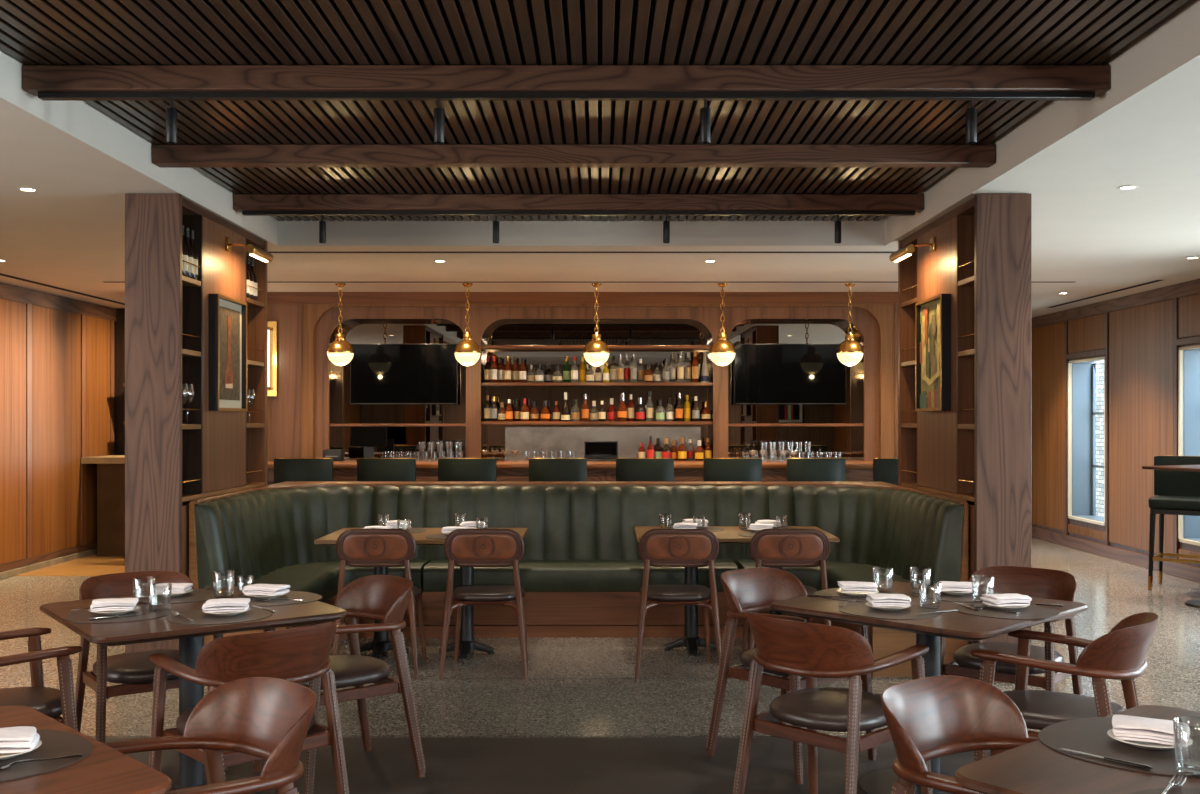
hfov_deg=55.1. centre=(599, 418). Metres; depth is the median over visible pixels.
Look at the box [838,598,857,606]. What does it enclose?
fork
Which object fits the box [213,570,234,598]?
tumbler
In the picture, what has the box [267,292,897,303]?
trim
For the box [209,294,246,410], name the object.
framed picture
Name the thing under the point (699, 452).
bottle
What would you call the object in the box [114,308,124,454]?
wall
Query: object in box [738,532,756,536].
placemat
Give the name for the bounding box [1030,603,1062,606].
table knife
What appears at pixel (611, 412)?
bottle
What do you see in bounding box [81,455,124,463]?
countertop
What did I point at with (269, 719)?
armchair
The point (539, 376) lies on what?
bottle
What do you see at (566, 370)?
bottle
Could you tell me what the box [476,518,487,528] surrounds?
tumbler
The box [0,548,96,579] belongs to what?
trim
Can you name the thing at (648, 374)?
bottle
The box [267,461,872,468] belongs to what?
countertop
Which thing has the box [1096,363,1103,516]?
wall
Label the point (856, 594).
plate
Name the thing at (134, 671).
armchair
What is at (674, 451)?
bottle
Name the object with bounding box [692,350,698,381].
bottle
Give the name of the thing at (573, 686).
floor
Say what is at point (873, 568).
tumbler
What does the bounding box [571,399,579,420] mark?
bottle
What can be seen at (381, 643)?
dining table
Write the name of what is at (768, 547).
dining chair
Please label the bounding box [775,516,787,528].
tumbler
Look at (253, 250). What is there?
lamp
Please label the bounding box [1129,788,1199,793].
placemat
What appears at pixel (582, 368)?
bottle
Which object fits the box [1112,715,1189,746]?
napkin
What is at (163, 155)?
ceiling beam
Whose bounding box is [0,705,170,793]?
dining table
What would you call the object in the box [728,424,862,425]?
shelf
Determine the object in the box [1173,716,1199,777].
tumbler
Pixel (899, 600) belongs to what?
napkin
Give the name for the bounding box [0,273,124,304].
trim
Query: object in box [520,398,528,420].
bottle
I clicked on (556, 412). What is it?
bottle
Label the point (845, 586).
napkin
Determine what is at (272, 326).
wall sconce
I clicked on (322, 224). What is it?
track spotlight
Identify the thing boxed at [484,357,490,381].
bottle
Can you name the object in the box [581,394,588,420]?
bottle
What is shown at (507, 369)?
bottle
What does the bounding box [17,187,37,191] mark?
recessed light
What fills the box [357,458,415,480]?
bar stool
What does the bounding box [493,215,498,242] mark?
track spotlight
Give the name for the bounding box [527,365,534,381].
bottle
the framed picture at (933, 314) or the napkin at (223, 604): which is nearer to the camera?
the napkin at (223, 604)
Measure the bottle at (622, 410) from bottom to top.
0.286 m
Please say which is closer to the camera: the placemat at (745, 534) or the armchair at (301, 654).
the armchair at (301, 654)
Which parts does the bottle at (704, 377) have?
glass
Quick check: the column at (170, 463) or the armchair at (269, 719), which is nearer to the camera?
the armchair at (269, 719)
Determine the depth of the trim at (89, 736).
5.36 m
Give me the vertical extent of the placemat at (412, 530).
0.003 m
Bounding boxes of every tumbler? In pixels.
[133,577,155,603]
[148,583,171,611]
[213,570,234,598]
[237,575,253,594]
[454,513,466,526]
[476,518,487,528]
[659,514,671,528]
[738,513,750,528]
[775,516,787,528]
[872,567,892,592]
[910,567,930,593]
[919,581,941,608]
[972,575,993,601]
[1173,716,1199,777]
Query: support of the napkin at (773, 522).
on the plate
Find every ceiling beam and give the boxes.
[22,65,1109,95]
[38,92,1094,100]
[152,144,995,167]
[233,194,923,211]
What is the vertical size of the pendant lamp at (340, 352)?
0.770 m
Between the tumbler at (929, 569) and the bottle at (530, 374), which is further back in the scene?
the bottle at (530, 374)
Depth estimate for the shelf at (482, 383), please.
11.61 m
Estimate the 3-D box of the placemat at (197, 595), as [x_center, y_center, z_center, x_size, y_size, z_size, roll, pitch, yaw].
[-1.740,0.733,4.760,0.370,0.003,0.370,0,0,-37]
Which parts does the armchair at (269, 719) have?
arm rail, leg, backrest, leg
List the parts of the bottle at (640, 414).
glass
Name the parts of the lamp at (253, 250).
wall plate, lamp shade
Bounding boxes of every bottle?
[182,225,187,276]
[184,228,192,278]
[189,230,197,279]
[247,256,253,299]
[247,270,249,297]
[250,258,256,300]
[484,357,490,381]
[484,395,490,420]
[490,356,496,381]
[490,396,496,420]
[497,357,503,381]
[498,402,505,420]
[504,356,510,381]
[506,399,512,420]
[512,357,518,381]
[514,399,520,420]
[519,357,525,381]
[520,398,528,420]
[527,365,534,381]
[530,401,538,420]
[535,364,543,381]
[541,401,549,420]
[544,363,552,381]
[553,365,561,381]
[553,401,559,420]
[561,392,569,420]
[563,357,569,381]
[571,356,577,381]
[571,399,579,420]
[579,357,585,381]
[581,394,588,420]
[586,363,593,381]
[590,401,597,420]
[595,365,601,381]
[598,401,605,420]
[603,363,608,381]
[607,398,615,420]
[610,356,616,381]
[617,354,623,381]
[618,393,626,420]
[624,354,629,381]
[628,394,633,420]
[630,353,636,381]
[636,398,644,420]
[637,359,643,381]
[639,443,644,457]
[644,364,652,381]
[646,391,653,420]
[647,436,653,457]
[653,363,661,381]
[654,438,661,457]
[656,400,664,420]
[662,358,669,381]
[662,438,670,457]
[666,398,673,420]
[670,353,675,381]
[671,440,677,460]
[676,393,682,420]
[677,351,683,381]
[678,437,686,460]
[684,395,689,420]
[685,352,690,381]
[687,439,693,460]
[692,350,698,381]
[692,396,699,420]
[695,440,703,460]
[700,352,708,381]
[701,401,710,420]
[704,438,711,457]
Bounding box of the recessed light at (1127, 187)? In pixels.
[1117,185,1138,189]
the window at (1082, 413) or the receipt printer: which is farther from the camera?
the window at (1082, 413)
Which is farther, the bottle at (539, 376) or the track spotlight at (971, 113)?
the bottle at (539, 376)
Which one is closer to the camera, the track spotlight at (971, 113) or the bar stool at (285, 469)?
the track spotlight at (971, 113)
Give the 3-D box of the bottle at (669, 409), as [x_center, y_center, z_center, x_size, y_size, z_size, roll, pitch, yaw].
[0.715,-0.096,11.770,0.087,0.240,0.088,0,0,-9]
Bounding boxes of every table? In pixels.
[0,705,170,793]
[40,585,346,793]
[314,528,527,659]
[634,526,839,655]
[771,582,1087,793]
[955,705,1199,793]
[1142,465,1199,607]
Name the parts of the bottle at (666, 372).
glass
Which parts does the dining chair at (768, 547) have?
leg, leg, backrest, inset panel, seat, leg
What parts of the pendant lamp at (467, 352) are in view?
chain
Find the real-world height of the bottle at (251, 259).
0.300 m
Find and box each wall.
[0,283,115,564]
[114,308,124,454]
[267,304,894,460]
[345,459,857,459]
[1031,279,1199,567]
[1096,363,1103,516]
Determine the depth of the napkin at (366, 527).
7.24 m
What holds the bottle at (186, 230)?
on the column at (170, 463)
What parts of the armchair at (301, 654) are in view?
leg, arm rail, seat, seat frame, backrest, leg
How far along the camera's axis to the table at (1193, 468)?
9.10 m
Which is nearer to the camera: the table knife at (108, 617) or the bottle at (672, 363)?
the table knife at (108, 617)
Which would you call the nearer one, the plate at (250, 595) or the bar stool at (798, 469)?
the plate at (250, 595)
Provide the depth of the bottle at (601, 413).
11.67 m
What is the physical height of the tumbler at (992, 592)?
0.099 m
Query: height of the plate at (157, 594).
0.018 m
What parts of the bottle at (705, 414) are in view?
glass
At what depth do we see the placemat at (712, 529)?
7.68 m
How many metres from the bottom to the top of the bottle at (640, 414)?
0.240 m
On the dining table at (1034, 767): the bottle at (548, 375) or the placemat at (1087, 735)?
the placemat at (1087, 735)
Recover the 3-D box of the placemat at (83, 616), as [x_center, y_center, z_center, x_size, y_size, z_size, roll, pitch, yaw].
[-1.805,0.733,4.320,0.370,0.003,0.370,0,0,-20]
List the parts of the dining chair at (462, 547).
leg, leg, inset panel, backrest, seat, leg, leg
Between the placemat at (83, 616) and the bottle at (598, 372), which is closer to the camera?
the placemat at (83, 616)
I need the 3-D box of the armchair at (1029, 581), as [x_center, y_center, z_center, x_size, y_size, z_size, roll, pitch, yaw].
[1.816,1.083,5.075,0.544,0.799,0.567,0,0,38]
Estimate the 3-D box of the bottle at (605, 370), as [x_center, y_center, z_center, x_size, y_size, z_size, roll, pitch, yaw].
[0.061,-0.468,11.695,0.067,0.194,0.068,0,0,13]
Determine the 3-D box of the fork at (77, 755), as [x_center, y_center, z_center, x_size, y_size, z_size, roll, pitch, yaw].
[-1.205,0.725,2.433,0.200,0.011,0.025,0,0,-34]
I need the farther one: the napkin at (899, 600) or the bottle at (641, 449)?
the bottle at (641, 449)
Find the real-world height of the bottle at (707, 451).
0.225 m
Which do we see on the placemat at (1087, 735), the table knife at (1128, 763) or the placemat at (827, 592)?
the table knife at (1128, 763)
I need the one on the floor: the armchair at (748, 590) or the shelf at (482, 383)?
the armchair at (748, 590)
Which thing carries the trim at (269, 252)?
attached to the ceiling at (1072, 158)
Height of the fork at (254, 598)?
0.011 m
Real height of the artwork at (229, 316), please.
0.578 m
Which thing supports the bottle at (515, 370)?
on the bar
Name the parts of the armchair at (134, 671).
leg, leg, seat frame, seat, backrest, leg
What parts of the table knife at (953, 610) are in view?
handle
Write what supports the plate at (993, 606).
on the placemat at (1031, 612)
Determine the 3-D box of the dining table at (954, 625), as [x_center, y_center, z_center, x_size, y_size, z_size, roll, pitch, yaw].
[1.307,1.107,4.580,0.930,0.745,0.930,0,0,-45]
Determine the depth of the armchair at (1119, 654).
3.95 m
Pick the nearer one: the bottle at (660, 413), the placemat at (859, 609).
the placemat at (859, 609)
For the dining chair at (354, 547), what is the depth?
6.57 m
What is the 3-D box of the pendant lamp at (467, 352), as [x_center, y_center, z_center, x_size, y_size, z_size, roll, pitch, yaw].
[-1.242,-0.884,10.780,0.256,0.770,0.256,0,0,0]
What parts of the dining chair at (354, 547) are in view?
leg, inset panel, backrest, leg, seat, leg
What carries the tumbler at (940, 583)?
on the placemat at (859, 609)
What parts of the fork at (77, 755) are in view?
handle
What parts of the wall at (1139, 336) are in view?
panel, panel, panel, rail, panel, panel, panel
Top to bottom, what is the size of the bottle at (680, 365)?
0.317 m
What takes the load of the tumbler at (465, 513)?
on the placemat
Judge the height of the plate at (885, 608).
0.018 m
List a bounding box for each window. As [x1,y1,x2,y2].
[1068,357,1104,525]
[1178,345,1199,545]
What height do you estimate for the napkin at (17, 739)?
0.037 m
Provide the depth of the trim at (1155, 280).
11.61 m
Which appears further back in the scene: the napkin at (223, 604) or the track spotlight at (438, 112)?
the track spotlight at (438, 112)
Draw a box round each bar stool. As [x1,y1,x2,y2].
[274,458,332,483]
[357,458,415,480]
[438,458,496,480]
[529,458,586,480]
[616,458,673,480]
[703,458,761,480]
[787,458,845,480]
[873,458,897,484]
[1148,455,1199,589]
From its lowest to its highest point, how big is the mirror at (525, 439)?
1.448 m
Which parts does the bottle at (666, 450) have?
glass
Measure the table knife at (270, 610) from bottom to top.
0.009 m
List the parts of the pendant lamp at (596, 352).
chain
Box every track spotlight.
[166,99,176,143]
[319,215,325,242]
[434,99,443,143]
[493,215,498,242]
[663,215,669,242]
[700,99,710,143]
[835,215,840,242]
[966,99,976,143]
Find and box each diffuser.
[327,353,353,365]
[455,353,479,365]
[584,353,608,365]
[710,353,734,365]
[837,353,862,365]
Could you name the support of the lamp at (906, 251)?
attached to the column at (977, 452)
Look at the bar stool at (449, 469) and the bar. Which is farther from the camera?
the bar
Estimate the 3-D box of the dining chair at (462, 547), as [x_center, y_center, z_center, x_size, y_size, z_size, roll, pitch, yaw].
[-0.665,1.054,6.784,0.510,0.855,0.511,0,0,0]
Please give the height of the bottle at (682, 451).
0.235 m
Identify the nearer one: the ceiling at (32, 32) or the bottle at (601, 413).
the ceiling at (32, 32)
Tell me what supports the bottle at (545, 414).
on the bar
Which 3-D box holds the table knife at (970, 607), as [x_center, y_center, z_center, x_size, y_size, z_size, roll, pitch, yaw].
[1.425,0.727,4.476,0.015,0.009,0.203,0,0,-9]
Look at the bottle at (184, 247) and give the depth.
6.65 m
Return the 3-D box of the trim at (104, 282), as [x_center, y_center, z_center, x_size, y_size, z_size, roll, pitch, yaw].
[-0.100,-1.269,10.655,9.000,0.004,0.050,0,0,0]
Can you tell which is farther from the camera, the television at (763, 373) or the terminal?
the television at (763, 373)
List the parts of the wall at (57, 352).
panel, panel, rail, panel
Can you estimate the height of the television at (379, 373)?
0.620 m
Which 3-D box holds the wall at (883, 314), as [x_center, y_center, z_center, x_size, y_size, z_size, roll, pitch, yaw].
[-0.150,0.105,11.535,8.900,2.750,0.070,0,0,0]
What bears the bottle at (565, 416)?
on the bar
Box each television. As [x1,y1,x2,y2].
[350,344,457,403]
[734,344,845,403]
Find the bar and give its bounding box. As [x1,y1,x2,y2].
[315,307,878,460]
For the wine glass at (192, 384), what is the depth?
6.78 m
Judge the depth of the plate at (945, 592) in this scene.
4.77 m
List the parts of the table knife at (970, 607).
handle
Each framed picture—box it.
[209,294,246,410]
[915,294,950,410]
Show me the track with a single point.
(245, 213)
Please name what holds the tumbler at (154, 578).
on the dining table at (191, 637)
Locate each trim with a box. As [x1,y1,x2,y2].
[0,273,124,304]
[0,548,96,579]
[89,736,859,736]
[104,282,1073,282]
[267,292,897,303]
[269,252,893,252]
[272,304,897,460]
[1047,280,1162,307]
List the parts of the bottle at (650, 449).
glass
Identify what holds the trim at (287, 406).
attached to the wall at (883, 314)
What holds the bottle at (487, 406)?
on the bar
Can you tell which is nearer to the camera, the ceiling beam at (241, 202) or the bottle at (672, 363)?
the ceiling beam at (241, 202)
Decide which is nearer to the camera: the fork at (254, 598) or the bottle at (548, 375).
the fork at (254, 598)
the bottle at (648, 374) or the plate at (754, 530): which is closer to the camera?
the plate at (754, 530)
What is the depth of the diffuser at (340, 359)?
10.70 m
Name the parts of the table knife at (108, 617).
handle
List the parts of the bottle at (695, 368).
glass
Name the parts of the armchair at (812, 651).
leg, backrest, leg, seat frame, seat, arm rail, leg, leg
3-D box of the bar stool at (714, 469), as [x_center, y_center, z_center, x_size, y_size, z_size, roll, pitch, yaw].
[1.114,0.903,9.797,0.490,1.155,0.455,0,0,0]
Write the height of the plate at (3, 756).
0.018 m
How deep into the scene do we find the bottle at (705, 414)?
11.74 m
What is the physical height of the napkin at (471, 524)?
0.039 m
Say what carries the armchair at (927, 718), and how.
on the floor
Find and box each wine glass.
[182,384,194,423]
[247,389,255,422]
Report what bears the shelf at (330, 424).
attached to the bar
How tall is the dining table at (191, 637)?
0.745 m
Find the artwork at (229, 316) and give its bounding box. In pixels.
[219,306,239,400]
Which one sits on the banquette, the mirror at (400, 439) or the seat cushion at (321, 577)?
the seat cushion at (321, 577)
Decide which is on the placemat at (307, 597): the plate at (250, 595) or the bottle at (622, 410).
the plate at (250, 595)
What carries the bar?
attached to the wall at (883, 314)
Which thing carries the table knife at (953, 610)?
on the placemat at (859, 609)
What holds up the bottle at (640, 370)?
on the bar
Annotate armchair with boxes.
[0,627,81,729]
[74,571,227,770]
[103,677,316,793]
[149,622,348,793]
[253,575,425,793]
[706,567,876,783]
[732,613,932,793]
[881,676,1038,793]
[940,566,1082,694]
[971,612,1158,761]
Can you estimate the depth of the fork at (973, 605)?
4.40 m
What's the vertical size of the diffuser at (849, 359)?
0.122 m
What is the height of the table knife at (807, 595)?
0.009 m
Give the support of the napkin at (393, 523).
on the plate
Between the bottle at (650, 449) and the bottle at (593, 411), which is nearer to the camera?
the bottle at (650, 449)
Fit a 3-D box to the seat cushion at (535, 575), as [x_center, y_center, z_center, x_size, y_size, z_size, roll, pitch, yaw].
[-0.130,1.085,7.981,2.127,0.170,0.418,0,0,0]
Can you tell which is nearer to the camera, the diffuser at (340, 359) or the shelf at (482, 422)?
the diffuser at (340, 359)
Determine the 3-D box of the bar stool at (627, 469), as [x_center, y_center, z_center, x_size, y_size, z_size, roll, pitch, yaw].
[0.376,0.903,9.797,0.490,1.155,0.455,0,0,0]
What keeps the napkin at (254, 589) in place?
on the plate at (250, 595)
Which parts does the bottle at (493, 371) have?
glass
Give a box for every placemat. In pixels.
[0,729,92,781]
[65,606,171,622]
[131,589,227,603]
[166,607,271,624]
[231,591,321,605]
[406,528,426,532]
[425,534,447,539]
[667,527,723,531]
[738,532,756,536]
[741,527,795,531]
[814,588,907,601]
[839,603,941,619]
[910,588,999,601]
[954,602,1059,619]
[1038,717,1199,776]
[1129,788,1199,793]
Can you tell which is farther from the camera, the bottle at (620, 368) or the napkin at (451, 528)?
the bottle at (620, 368)
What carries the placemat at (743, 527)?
on the dining table at (691, 639)
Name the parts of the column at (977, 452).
post, shelf, shelf, shelf, panel, shelf, shelf, shelf, shelf, panel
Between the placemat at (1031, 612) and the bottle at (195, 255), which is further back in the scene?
the bottle at (195, 255)
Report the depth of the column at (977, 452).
6.46 m
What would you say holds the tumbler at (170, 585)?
on the placemat at (83, 616)
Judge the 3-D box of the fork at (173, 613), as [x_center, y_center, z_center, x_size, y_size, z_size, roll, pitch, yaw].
[-1.535,0.725,4.230,0.025,0.011,0.200,0,0,-39]
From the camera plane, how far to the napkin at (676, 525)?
7.44 m
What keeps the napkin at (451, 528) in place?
on the plate
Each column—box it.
[125,194,266,652]
[898,194,1030,681]
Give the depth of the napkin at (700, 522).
7.66 m
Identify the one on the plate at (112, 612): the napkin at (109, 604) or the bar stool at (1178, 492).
the napkin at (109, 604)
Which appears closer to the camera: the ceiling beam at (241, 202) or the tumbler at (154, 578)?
the tumbler at (154, 578)
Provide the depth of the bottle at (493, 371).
11.67 m
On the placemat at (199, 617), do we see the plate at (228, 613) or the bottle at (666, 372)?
the plate at (228, 613)
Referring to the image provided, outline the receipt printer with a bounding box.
[323,449,344,460]
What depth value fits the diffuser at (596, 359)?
10.70 m
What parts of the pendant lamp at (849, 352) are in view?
chain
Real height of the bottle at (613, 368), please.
0.276 m
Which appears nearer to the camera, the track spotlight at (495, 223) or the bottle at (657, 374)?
the track spotlight at (495, 223)
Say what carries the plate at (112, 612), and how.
on the placemat at (83, 616)
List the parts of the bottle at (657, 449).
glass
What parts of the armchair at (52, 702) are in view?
seat, leg, arm rail, seat frame, leg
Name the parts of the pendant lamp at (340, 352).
chain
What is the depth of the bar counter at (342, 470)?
10.14 m
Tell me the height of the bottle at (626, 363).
0.296 m
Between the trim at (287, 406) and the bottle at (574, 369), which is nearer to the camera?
the trim at (287, 406)
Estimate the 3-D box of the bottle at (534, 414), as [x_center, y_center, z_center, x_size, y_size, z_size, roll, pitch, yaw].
[-0.671,-0.081,11.770,0.096,0.209,0.098,0,0,19]
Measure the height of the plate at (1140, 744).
0.018 m
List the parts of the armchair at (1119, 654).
leg, leg, seat frame, arm rail, seat, leg, backrest, leg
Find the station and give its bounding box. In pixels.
[81,383,124,555]
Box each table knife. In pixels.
[89,614,142,619]
[251,605,275,612]
[807,595,856,597]
[916,609,957,613]
[954,602,979,610]
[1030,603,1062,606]
[1059,748,1152,769]
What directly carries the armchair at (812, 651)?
on the floor
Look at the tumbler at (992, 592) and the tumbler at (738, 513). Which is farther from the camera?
the tumbler at (738, 513)
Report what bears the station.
on the floor
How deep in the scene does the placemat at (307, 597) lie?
4.66 m
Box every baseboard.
[0,541,96,571]
[1031,526,1199,582]
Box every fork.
[0,754,81,769]
[171,611,193,620]
[253,598,303,600]
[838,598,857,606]
[970,604,1018,613]
[1161,774,1186,793]
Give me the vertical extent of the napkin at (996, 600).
0.036 m
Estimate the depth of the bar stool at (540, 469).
9.58 m
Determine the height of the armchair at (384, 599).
0.799 m
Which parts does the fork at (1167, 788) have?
handle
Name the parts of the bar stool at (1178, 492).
leg, leg, seat, seat frame, backrest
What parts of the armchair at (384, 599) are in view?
leg, seat, leg, seat frame, arm rail, backrest, leg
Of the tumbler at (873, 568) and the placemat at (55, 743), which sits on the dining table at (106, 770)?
the placemat at (55, 743)
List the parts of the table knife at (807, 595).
handle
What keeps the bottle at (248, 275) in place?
on the column at (170, 463)
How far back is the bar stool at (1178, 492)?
10.11 m
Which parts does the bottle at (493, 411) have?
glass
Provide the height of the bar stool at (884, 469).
1.155 m
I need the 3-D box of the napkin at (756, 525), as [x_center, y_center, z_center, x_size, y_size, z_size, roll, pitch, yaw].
[1.050,0.698,7.479,0.161,0.035,0.106,0,0,6]
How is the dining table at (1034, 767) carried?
on the floor
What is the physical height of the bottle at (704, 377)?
0.317 m
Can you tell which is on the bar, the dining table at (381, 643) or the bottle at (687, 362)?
the bottle at (687, 362)
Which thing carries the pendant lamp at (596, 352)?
hanging from the ceiling at (1072, 158)
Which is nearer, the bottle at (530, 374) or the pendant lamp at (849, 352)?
the pendant lamp at (849, 352)
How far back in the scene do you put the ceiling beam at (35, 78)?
4.70 m
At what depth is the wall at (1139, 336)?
11.98 m
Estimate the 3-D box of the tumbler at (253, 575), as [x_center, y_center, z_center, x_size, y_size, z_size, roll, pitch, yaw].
[-1.480,0.694,4.800,0.069,0.076,0.069,0,0,0]
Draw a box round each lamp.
[225,237,273,261]
[327,283,353,365]
[454,283,480,365]
[583,283,609,365]
[709,283,735,365]
[836,283,863,365]
[889,237,935,261]
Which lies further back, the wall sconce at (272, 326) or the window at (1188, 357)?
the wall sconce at (272, 326)
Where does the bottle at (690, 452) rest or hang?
on the countertop at (345, 460)
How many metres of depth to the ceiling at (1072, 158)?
7.92 m
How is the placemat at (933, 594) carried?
on the dining table at (954, 625)
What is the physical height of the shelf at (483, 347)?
0.032 m
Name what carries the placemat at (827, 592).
on the dining table at (954, 625)
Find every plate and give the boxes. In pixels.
[0,740,41,760]
[89,606,138,614]
[150,589,192,596]
[202,607,250,615]
[244,593,286,598]
[747,528,762,531]
[836,589,878,596]
[865,602,910,610]
[934,588,976,594]
[982,602,1028,609]
[1107,729,1192,749]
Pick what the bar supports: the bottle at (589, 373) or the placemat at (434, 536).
the bottle at (589, 373)
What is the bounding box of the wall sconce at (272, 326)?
[267,321,277,395]
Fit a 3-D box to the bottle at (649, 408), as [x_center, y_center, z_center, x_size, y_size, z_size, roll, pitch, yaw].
[0.511,-0.129,11.770,0.073,0.306,0.074,0,0,-31]
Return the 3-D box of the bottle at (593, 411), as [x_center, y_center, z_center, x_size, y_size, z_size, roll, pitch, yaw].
[-0.061,-0.081,11.770,0.087,0.209,0.088,0,0,-13]
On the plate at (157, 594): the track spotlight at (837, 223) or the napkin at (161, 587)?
the napkin at (161, 587)
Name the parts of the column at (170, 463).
panel, shelf, shelf, shelf, shelf, panel, shelf, shelf, shelf, post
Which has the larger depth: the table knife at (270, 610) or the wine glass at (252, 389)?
the wine glass at (252, 389)
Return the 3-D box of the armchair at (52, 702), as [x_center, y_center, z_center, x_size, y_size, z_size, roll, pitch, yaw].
[-2.215,1.083,4.134,0.567,0.799,0.544,0,0,-38]
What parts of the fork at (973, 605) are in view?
handle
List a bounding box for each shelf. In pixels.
[330,424,465,425]
[481,345,710,349]
[481,382,712,385]
[481,421,712,424]
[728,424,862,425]
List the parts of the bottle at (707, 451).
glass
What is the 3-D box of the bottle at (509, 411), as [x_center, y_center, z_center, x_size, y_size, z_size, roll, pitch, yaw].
[-0.923,-0.088,11.695,0.074,0.225,0.073,0,0,-8]
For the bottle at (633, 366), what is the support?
on the bar
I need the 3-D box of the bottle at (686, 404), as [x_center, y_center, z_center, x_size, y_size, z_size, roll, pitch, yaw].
[0.892,-0.111,11.770,0.068,0.271,0.067,0,0,-41]
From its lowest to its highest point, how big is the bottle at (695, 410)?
0.255 m
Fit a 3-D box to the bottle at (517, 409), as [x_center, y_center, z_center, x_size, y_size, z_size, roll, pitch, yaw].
[-0.845,-0.088,11.770,0.074,0.225,0.073,0,0,-22]
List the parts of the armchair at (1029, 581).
leg, seat frame, seat, backrest, leg, arm rail, leg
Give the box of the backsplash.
[505,427,700,459]
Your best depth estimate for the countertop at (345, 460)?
11.64 m
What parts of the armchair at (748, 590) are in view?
leg, backrest, arm rail, seat, leg, seat frame, leg, leg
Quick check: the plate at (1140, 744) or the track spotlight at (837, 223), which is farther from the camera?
the track spotlight at (837, 223)
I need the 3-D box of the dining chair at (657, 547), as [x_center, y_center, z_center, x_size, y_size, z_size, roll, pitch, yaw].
[0.452,1.054,6.784,0.510,0.855,0.511,0,0,0]
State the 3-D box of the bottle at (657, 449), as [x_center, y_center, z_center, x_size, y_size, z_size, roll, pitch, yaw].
[0.588,0.307,11.640,0.088,0.225,0.087,0,0,-13]
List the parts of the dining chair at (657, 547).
leg, seat, backrest, inset panel, leg, leg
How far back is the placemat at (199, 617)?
4.24 m
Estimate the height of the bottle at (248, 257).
0.300 m
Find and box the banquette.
[189,481,967,676]
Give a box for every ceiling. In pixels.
[0,0,1188,220]
[0,0,1199,317]
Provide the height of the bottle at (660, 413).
0.220 m
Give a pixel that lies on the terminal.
(369, 438)
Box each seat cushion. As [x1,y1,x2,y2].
[243,560,428,602]
[423,560,737,591]
[737,560,909,590]
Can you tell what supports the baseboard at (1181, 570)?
attached to the wall at (1139, 336)
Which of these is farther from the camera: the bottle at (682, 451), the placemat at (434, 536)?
the bottle at (682, 451)
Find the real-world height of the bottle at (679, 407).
0.286 m
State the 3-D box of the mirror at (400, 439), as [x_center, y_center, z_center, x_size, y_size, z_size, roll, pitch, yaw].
[-2.040,-0.306,11.905,1.420,1.448,0.010,0,0,0]
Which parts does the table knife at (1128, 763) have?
blade, handle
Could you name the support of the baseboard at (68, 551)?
attached to the wall at (57, 352)
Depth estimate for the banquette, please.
7.82 m
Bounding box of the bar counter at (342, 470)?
[267,461,872,484]
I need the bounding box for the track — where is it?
[242,211,914,215]
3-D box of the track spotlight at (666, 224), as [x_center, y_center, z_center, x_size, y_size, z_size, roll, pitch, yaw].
[0.431,-1.232,7.462,0.043,0.179,0.043,0,0,0]
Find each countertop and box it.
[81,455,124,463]
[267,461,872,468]
[345,460,863,460]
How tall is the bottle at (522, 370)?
0.255 m
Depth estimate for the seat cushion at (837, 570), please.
7.73 m
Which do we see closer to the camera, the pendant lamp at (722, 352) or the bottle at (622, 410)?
the pendant lamp at (722, 352)
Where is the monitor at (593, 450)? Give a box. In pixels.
[584,441,617,460]
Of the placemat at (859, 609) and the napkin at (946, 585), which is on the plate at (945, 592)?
the napkin at (946, 585)
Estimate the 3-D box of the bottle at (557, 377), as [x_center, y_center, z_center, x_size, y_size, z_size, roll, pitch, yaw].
[-0.434,-0.458,11.695,0.098,0.174,0.096,0,0,31]
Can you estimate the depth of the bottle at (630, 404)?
11.74 m
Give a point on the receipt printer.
(335, 454)
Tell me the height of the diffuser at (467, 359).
0.122 m
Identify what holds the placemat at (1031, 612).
on the dining table at (954, 625)
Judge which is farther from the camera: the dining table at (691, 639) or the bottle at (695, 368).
the bottle at (695, 368)
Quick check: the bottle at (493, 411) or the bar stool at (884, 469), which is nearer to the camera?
the bar stool at (884, 469)
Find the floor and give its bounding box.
[0,537,1199,793]
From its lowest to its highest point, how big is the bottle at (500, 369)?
0.260 m
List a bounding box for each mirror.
[336,321,465,458]
[484,321,709,458]
[728,321,856,458]
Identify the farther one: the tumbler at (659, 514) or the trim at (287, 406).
the trim at (287, 406)
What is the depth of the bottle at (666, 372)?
11.67 m
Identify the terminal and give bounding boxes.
[350,427,387,460]
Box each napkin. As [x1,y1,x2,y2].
[0,726,39,752]
[90,598,137,611]
[150,583,192,592]
[202,598,249,612]
[242,584,289,595]
[364,526,391,528]
[386,520,410,527]
[441,526,468,532]
[460,521,485,527]
[673,523,697,528]
[682,519,707,525]
[749,523,773,529]
[755,520,780,525]
[837,581,877,592]
[866,594,910,606]
[936,581,975,591]
[980,594,1031,606]
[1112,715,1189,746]
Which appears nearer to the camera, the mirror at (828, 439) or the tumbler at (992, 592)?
the tumbler at (992, 592)
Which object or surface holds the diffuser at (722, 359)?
attached to the pendant lamp at (722, 352)
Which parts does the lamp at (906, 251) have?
lamp shade, arm, wall plate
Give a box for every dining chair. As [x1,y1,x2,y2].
[332,529,426,679]
[438,529,527,679]
[635,529,721,679]
[742,529,830,652]

